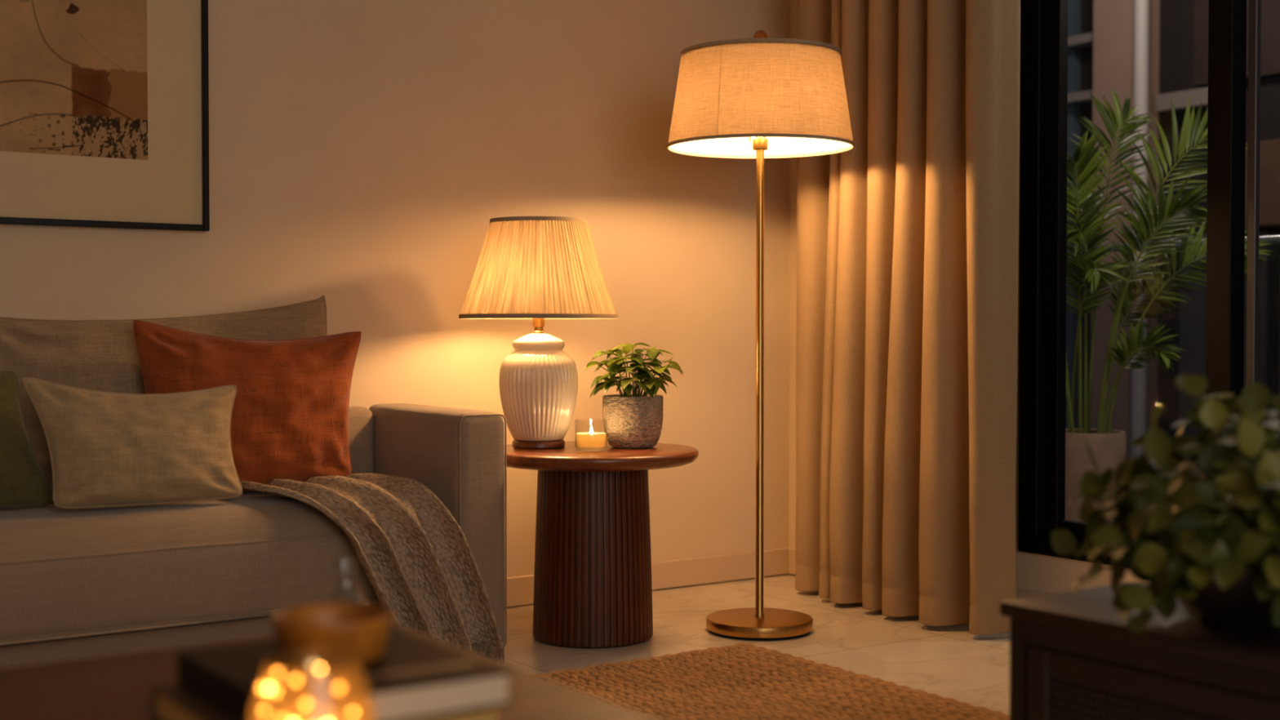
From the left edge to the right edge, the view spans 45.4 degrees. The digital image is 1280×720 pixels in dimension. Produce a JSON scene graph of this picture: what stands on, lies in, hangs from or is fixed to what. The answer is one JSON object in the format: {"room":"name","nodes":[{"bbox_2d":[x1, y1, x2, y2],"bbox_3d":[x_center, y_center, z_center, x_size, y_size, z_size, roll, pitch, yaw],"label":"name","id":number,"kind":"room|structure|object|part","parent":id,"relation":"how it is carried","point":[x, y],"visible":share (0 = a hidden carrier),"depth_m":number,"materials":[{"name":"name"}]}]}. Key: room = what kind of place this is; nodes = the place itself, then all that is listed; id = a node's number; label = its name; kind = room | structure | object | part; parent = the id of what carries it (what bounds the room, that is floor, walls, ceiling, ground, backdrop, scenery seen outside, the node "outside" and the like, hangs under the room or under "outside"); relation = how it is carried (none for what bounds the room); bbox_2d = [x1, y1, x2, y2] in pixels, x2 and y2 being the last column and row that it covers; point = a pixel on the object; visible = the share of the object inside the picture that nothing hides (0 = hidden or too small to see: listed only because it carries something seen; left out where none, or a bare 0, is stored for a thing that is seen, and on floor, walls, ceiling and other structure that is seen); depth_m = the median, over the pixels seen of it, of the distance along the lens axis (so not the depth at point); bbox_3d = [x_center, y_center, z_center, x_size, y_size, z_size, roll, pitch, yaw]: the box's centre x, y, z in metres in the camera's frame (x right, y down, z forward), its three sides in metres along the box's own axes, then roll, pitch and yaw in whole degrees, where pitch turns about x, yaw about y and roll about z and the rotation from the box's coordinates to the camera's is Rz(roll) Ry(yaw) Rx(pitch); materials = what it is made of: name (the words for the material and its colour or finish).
{"room":"living room","nodes":[
{"label":"living room","id":0,"kind":"room"},
{"bbox_2d":[0,0,790,608],"bbox_3d":[-2.022,-0.558,3.884,6.480,2.750,0.150,-1,1,-34],"label":"wall","id":1,"kind":"structure","parent":0,"point":[363,154],"depth_m":4.82,"materials":[{"name":"paint"}]},
{"bbox_2d":[0,0,209,231],"bbox_3d":[-1.826,-0.949,3.898,1.468,1.188,0.033,-1,1,-34],"label":"framed picture","id":2,"kind":"object","parent":1,"relation":"attached to","point":[104,104],"visible":1,"depth_m":4.16,"materials":[{"name":"black"}]},
{"bbox_2d":[0,0,147,159],"bbox_3d":[-1.821,-0.959,3.896,1.125,0.828,0.001,-1,1,-34],"label":"art print","id":3,"kind":"object","parent":2,"relation":"attached to","point":[73,73],"depth_m":4.11},
{"bbox_2d":[504,547,791,607],"bbox_3d":[-2.049,0.769,3.793,6.300,0.094,0.016,-1,1,-34],"label":"baseboard","id":4,"kind":"structure","parent":1,"relation":"attached to","point":[740,566],"depth_m":5.33,"materials":[{"name":"beige paint"}]},
{"bbox_2d":[482,574,1009,715],"bbox_3d":[-0.147,0.938,1.029,6.300,0.120,7.030,-1,1,-34],"label":"floor","id":5,"kind":"structure","parent":0,"point":[949,661],"depth_m":4.36,"materials":[{"name":"beige tile"}]},
{"bbox_2d":[0,294,506,668],"bbox_3d":[-1.508,0.321,3.766,2.372,0.991,0.638,-1,1,-34],"label":"sofa","id":6,"kind":"object","parent":5,"relation":"on","point":[76,584],"visible":0.44,"depth_m":3.84,"materials":[{"name":"beige fabric"}]},
{"bbox_2d":[0,371,53,509],"bbox_3d":[-1.670,0.180,3.647,0.525,0.365,0.147,-1,1,-34],"label":"cushion","id":7,"kind":"object","parent":6,"relation":"on","point":[23,482],"visible":0.96,"depth_m":3.72,"materials":[{"name":"green fabric"}]},
{"bbox_2d":[22,377,242,508],"bbox_3d":[-1.244,0.199,3.804,0.528,0.317,0.162,-1,1,-34],"label":"cushion","id":8,"kind":"object","parent":6,"relation":"on","point":[107,449],"visible":1,"depth_m":3.75,"materials":[{"name":"fabric"}]},
{"bbox_2d":[0,297,325,491],"bbox_3d":[-1.272,0.088,4.149,0.987,0.537,0.173,-1,1,-34],"label":"cushion","id":9,"kind":"object","parent":6,"relation":"on","point":[99,355],"depth_m":4.01,"materials":[{"name":"beige fabric"}]},
{"bbox_2d":[0,491,379,645],"bbox_3d":[-1.478,0.500,3.726,2.060,0.269,0.533,-1,1,-34],"label":"seat cushion","id":10,"kind":"object","parent":6,"relation":"on","point":[66,574],"depth_m":3.69,"materials":[{"name":"beige fabric"}]},
{"bbox_2d":[133,320,360,491],"bbox_3d":[-1.036,0.122,4.132,0.635,0.460,0.170,-1,1,-34],"label":"cushion","id":11,"kind":"object","parent":6,"relation":"on","point":[290,418],"visible":0.7,"depth_m":4.10,"materials":[{"name":"orange fabric"}]},
{"bbox_3d":[-1.659,0.397,3.988,2.068,0.492,0.098,-1,1,-34],"label":"frame","id":12,"kind":"part","parent":6,"relation":"part of","materials":[{"name":"beige fabric"}]},
{"bbox_2d":[240,473,504,663],"bbox_3d":[-0.711,0.561,4.037,0.593,0.496,0.412,-1,1,-34],"label":"throw blanket","id":13,"kind":"object","parent":6,"relation":"on","point":[420,564],"visible":0.88,"depth_m":3.98,"materials":[{"name":"brown fabric"}]},
{"bbox_3d":[-0.597,0.470,4.403,0.152,0.666,0.620,-1,1,-34],"label":"arm","id":14,"kind":"part","parent":6,"relation":"part of","materials":[{"name":"beige fabric"}]},
{"bbox_2d":[0,622,656,719],"bbox_3d":[-0.654,0.633,1.509,1.315,0.470,0.885,-1,1,-34],"label":"coffee table","id":15,"kind":"object","parent":5,"relation":"on","point":[116,686],"visible":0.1,"depth_m":1.81,"materials":[{"name":"brown wood"}]},
{"bbox_2d":[257,667,355,719],"bbox_3d":[-0.299,0.336,1.398,0.114,0.126,0.114,-1,1,-34],"label":"string lights","id":16,"kind":"object","parent":15,"relation":"on","point":[320,669],"visible":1,"depth_m":1.37,"materials":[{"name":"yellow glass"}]},
{"bbox_2d":[151,683,496,719],"bbox_3d":[-0.343,0.378,1.659,0.289,0.034,0.270,-1,1,-34],"label":"book","id":17,"kind":"object","parent":15,"relation":"on","point":[175,701],"visible":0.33,"depth_m":1.62,"materials":[{"name":"brown paper"}]},
{"bbox_2d":[177,626,512,719],"bbox_3d":[-0.324,0.343,1.654,0.259,0.036,0.296,-1,1,-34],"label":"book","id":18,"kind":"object","parent":17,"relation":"on","point":[415,677],"visible":0.83,"depth_m":1.58,"materials":[{"name":"black paper"}]},
{"bbox_2d":[271,602,394,669],"bbox_3d":[-0.333,0.299,1.661,0.131,0.050,0.131,-1,1,-34],"label":"bowl","id":19,"kind":"object","parent":18,"relation":"on","point":[340,635],"visible":1,"depth_m":1.62,"materials":[{"name":"orange ceramic"}]},
{"bbox_2d":[324,558,367,604],"bbox_3d":[-0.384,0.324,2.000,0.077,0.126,0.077,-1,1,-34],"label":"bud vase","id":20,"kind":"object","parent":15,"relation":"on","point":[357,559],"visible":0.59,"depth_m":2.00,"materials":[{"name":"clear glass"}]},
{"bbox_2d":[506,440,698,648],"bbox_3d":[-0.137,0.532,4.448,0.614,0.548,0.614,-1,1,-34],"label":"side table","id":21,"kind":"object","parent":5,"relation":"on","point":[593,581],"visible":0.98,"depth_m":4.30,"materials":[{"name":"brown wood"}]},
{"bbox_2d":[458,216,617,448],"bbox_3d":[-0.298,-0.081,4.493,0.465,0.675,0.465,0,1,9],"label":"table lamp","id":22,"kind":"object","parent":21,"relation":"on","point":[537,268],"visible":1,"depth_m":4.38,"materials":[{"name":"white ceramic"}]},
{"bbox_2d":[532,318,544,333],"bbox_3d":[-0.298,-0.106,4.492,0.035,0.066,0.035,-1,1,-34],"label":"socket","id":23,"kind":"object","parent":22,"relation":"attached to","point":[538,324],"depth_m":4.48,"materials":[{"name":"gold metal"}]},
{"bbox_3d":[-0.298,-0.266,4.489,0.462,0.282,0.462,-1,1,-34],"label":"lamp shade","id":24,"kind":"part","parent":22,"relation":"part of","materials":[{"name":"fabric"}]},
{"bbox_3d":[-0.298,-0.405,4.486,0.284,0.012,0.284,-1,1,-34],"label":"trim","id":25,"kind":"part","parent":22,"relation":"part of","materials":[{"name":"beige fabric"}]},
{"bbox_3d":[-0.298,-0.128,4.492,0.465,0.013,0.465,-1,1,-34],"label":"trim","id":26,"kind":"part","parent":22,"relation":"part of","materials":[{"name":"beige"}]},
{"bbox_2d":[574,419,607,451],"bbox_3d":[-0.139,0.214,4.361,0.092,0.088,0.092,-1,1,-34],"label":"glass candle","id":27,"kind":"object","parent":21,"relation":"on","point":[591,439],"visible":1,"depth_m":4.33,"materials":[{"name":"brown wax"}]},
{"bbox_2d":[581,342,684,448],"bbox_3d":[-0.021,0.102,4.490,0.265,0.307,0.250,-1,1,-34],"label":"potted plant","id":28,"kind":"object","parent":21,"relation":"on","point":[634,420],"visible":1,"depth_m":4.44,"materials":[{"name":"green plant"}]},
{"bbox_3d":[-0.021,0.180,4.498,0.178,0.152,0.178,-1,1,-34],"label":"pot","id":29,"kind":"part","parent":28,"relation":"part of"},
{"bbox_2d":[666,30,854,640],"bbox_3d":[0.355,-0.084,4.529,0.554,1.776,0.554,-1,1,-34],"label":"floor lamp","id":30,"kind":"object","parent":5,"relation":"on","point":[760,97],"visible":1,"depth_m":4.34,"materials":[{"name":"gold metal"}]},
{"bbox_2d":[752,136,768,150],"bbox_3d":[0.355,-0.646,4.517,0.045,0.050,0.045,-1,1,-34],"label":"socket","id":31,"kind":"object","parent":30,"relation":"attached to","point":[760,143],"depth_m":4.50,"materials":[{"name":"gold metal"}]},
{"bbox_3d":[0.355,-0.900,4.511,0.472,0.009,0.472,-1,1,-34],"label":"trim","id":32,"kind":"part","parent":30,"relation":"part of","materials":[{"name":"beige fabric"}]},
{"bbox_3d":[0.355,-0.630,4.517,0.554,0.009,0.554,-1,1,-34],"label":"trim","id":33,"kind":"part","parent":30,"relation":"part of","materials":[{"name":"beige fabric"}]},
{"bbox_3d":[0.355,-0.765,4.514,0.547,0.274,0.547,-1,1,-34],"label":"lamp shade","id":34,"kind":"part","parent":30,"relation":"part of","materials":[{"name":"fabric"}]},
{"bbox_2d":[533,643,1009,719],"bbox_3d":[-0.207,0.822,3.237,2.066,0.017,1.220,-1,1,-34],"label":"jute rug","id":35,"kind":"object","parent":5,"relation":"on","point":[740,681],"visible":0.7,"depth_m":3.75,"materials":[{"name":"brown wicker"}]},
{"bbox_2d":[1000,582,1279,719],"bbox_3d":[1.100,0.631,2.089,0.346,0.450,1.294,-1,1,-34],"label":"sideboard","id":36,"kind":"object","parent":5,"relation":"on","point":[1072,658],"visible":0.91,"depth_m":2.34,"materials":[{"name":"brown wood"}]},
{"bbox_3d":[0.804,0.622,2.250,0.004,0.227,0.525,-1,1,-34],"label":"cane panel","id":37,"kind":"part","parent":36,"relation":"part of","materials":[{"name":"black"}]},
{"bbox_3d":[0.806,0.622,2.252,0.018,0.303,0.601,-1,1,-34],"label":"door","id":38,"kind":"part","parent":36,"relation":"part of","materials":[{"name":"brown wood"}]},
{"bbox_2d":[1051,373,1279,635],"bbox_3d":[0.913,0.212,2.322,0.547,0.376,0.487,-1,1,-30],"label":"plant","id":39,"kind":"object","parent":36,"relation":"on","point":[1203,531],"visible":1,"depth_m":2.25,"materials":[{"name":"green plant"}]},
{"bbox_2d":[1175,563,1279,627],"bbox_3d":[0.921,0.345,2.346,0.252,0.108,0.252,-1,1,-34],"label":"bowl","id":40,"kind":"object","parent":36,"relation":"on","point":[1247,602],"depth_m":2.26,"materials":[{"name":"black"}]},
{"bbox_2d":[788,0,1149,595],"bbox_3d":[2.565,-0.534,2.772,0.180,2.750,6.880,-1,1,-34],"label":"wall","id":41,"kind":"structure","parent":0,"point":[1041,574],"depth_m":4.68,"materials":[{"name":"paint"}]},
{"bbox_2d":[788,548,1045,599],"bbox_3d":[1.753,0.768,3.809,0.016,0.094,4.264,-1,1,-34],"label":"baseboard","id":42,"kind":"structure","parent":41,"relation":"attached to","point":[792,552],"depth_m":5.53,"materials":[{"name":"beige paint"}]},
{"bbox_2d":[1017,0,1261,568],"bbox_3d":[2.019,-0.533,3.491,0.125,2.282,2.885,-1,1,-34],"label":"window","id":43,"kind":"structure","parent":41,"relation":"in","point":[1044,23],"depth_m":4.56,"materials":[{"name":"black metal"}]},
{"bbox_3d":[2.019,-0.533,3.491,0.125,2.282,2.885,-1,1,-34],"label":"frame","id":44,"kind":"part","parent":43,"relation":"part of","materials":[{"name":"black metal"}]},
{"bbox_3d":[1.852,-0.537,3.789,0.040,2.167,0.925,-1,1,-34],"label":"sash","id":45,"kind":"part","parent":43,"relation":"part of","materials":[{"name":"black metal"}]},
{"bbox_3d":[-0.135,-1.931,0.977,6.630,0.120,7.030,-1,1,-34],"label":"ceiling","id":46,"kind":"structure","parent":0,"visible":0},
{"bbox_3d":[0.893,-1.925,4.699,0.040,0.050,1.600,-1,1,-34],"label":"rail","id":47,"kind":"object","parent":46,"relation":"attached to","visible":0},
{"bbox_2d":[795,0,1020,635],"bbox_3d":[0.761,-0.561,4.858,0.231,2.684,1.092,-1,1,-26],"label":"curtain","id":48,"kind":"object","parent":47,"relation":"hanging from","point":[908,236],"visible":0.96,"depth_m":4.62,"materials":[{"name":"fabric"}]},
{"label":"outside","id":49,"kind":"structure","parent":0,"visible":0},
{"bbox_2d":[1065,0,1279,494],"bbox_3d":[2.850,-0.790,8.921,0.779,9.000,7.500,-1,1,-34],"label":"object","id":50,"kind":"object","parent":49,"point":[1150,52],"visible":0.25,"depth_m":8.53,"materials":[{"name":"grey"}]},
{"bbox_3d":[3.151,0.325,8.223,0.100,2.000,0.530,-1,1,-34],"label":"panel","id":51,"kind":"part","parent":50,"relation":"part of","materials":[{"name":"glass"}]},
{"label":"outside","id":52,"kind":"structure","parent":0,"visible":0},
{"bbox_3d":[2.125,0.871,5.120,1.720,0.120,8.000,-1,1,-34],"label":"floor","id":53,"kind":"structure","parent":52,"visible":0},
{"bbox_2d":[1065,428,1126,522],"bbox_3d":[1.701,0.533,5.835,0.286,0.526,0.286,-1,1,-34],"label":"pot","id":54,"kind":"object","parent":53,"relation":"on","point":[1108,446],"depth_m":5.71,"materials":[{"name":"ceramic"}]},
{"bbox_2d":[1065,88,1271,522],"bbox_3d":[1.733,-0.127,5.774,1.035,1.848,0.847,-1,1,-34],"label":"potted palm","id":55,"kind":"object","parent":53,"relation":"on","point":[1108,446],"visible":0.7,"depth_m":5.75,"materials":[{"name":"plant"}]},
{"bbox_3d":[1.544,-0.170,5.832,0.202,0.952,0.015,0,1,22],"label":"stem","id":56,"kind":"part","parent":55,"relation":"part of","materials":[{"name":"green plant"}]},
{"bbox_3d":[1.509,0.020,5.856,0.308,0.572,0.016,1,1,26],"label":"stem","id":57,"kind":"part","parent":55,"relation":"part of","materials":[{"name":"green plant"}]},
{"bbox_3d":[1.647,-0.218,5.763,0.094,1.051,0.046,-1,1,-34],"label":"stem","id":58,"kind":"part","parent":55,"relation":"part of","materials":[{"name":"green plant"}]},
{"bbox_3d":[1.629,-0.084,5.686,0.015,0.787,0.343,0,1,18],"label":"stem","id":59,"kind":"part","parent":55,"relation":"part of","materials":[{"name":"green plant"}]},
{"bbox_3d":[1.663,-0.016,5.743,0.015,0.649,0.243,0,1,-6],"label":"stem","id":60,"kind":"part","parent":55,"relation":"part of","materials":[{"name":"green plant"}]},
{"bbox_3d":[1.728,-0.172,5.952,0.014,0.952,0.241,0,1,13],"label":"stem","id":61,"kind":"part","parent":55,"relation":"part of","materials":[{"name":"green plant"}]},
{"bbox_3d":[1.800,-0.311,5.894,0.184,1.232,0.018,-1,1,-23],"label":"stem","id":62,"kind":"part","parent":55,"relation":"part of","materials":[{"name":"green plant"}]},
{"bbox_3d":[1.837,0.130,5.706,0.018,0.359,0.261,-1,2,-43],"label":"stem","id":63,"kind":"part","parent":55,"relation":"part of","materials":[{"name":"green plant"}]},
{"bbox_3d":[1.911,0.018,5.938,0.348,0.573,0.020,-1,1,-27],"label":"stem","id":64,"kind":"part","parent":55,"relation":"part of","materials":[{"name":"green plant"}]},
{"bbox_3d":[1.927,-0.117,5.863,0.410,0.847,0.094,-1,1,-34],"label":"stem","id":65,"kind":"part","parent":55,"relation":"part of","materials":[{"name":"green plant"}]},
{"bbox_3d":[1.862,-0.126,5.674,0.116,0.872,0.328,-1,1,-34],"label":"stem","id":66,"kind":"part","parent":55,"relation":"part of","materials":[{"name":"green plant"}]},
{"bbox_3d":[1.958,-0.269,5.802,0.431,1.152,0.015,0,1,8],"label":"stem","id":67,"kind":"part","parent":55,"relation":"part of","materials":[{"name":"green plant"}]},
{"bbox_3d":[2.012,-0.047,5.750,0.360,0.711,0.361,-1,1,-34],"label":"stem","id":68,"kind":"part","parent":55,"relation":"part of","materials":[{"name":"green plant"}]},
{"bbox_2d":[1066,235,1279,443],"bbox_3d":[2.527,0.164,5.685,0.033,1.271,7.500,-1,1,-34],"label":"balcony railing","id":69,"kind":"object","parent":53,"relation":"on","point":[1273,239],"visible":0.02,"depth_m":5.83,"materials":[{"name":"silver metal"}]},
{"bbox_3d":[2.527,-0.456,5.672,0.033,0.033,7.500,-1,1,-34],"label":"handrail","id":70,"kind":"part","parent":69,"relation":"part of","materials":[{"name":"silver metal"}]},
{"bbox_3d":[2.442,0.177,5.809,0.030,1.240,0.030,-1,1,-34],"label":"post","id":71,"kind":"part","parent":69,"relation":"part of","materials":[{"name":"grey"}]}
]}

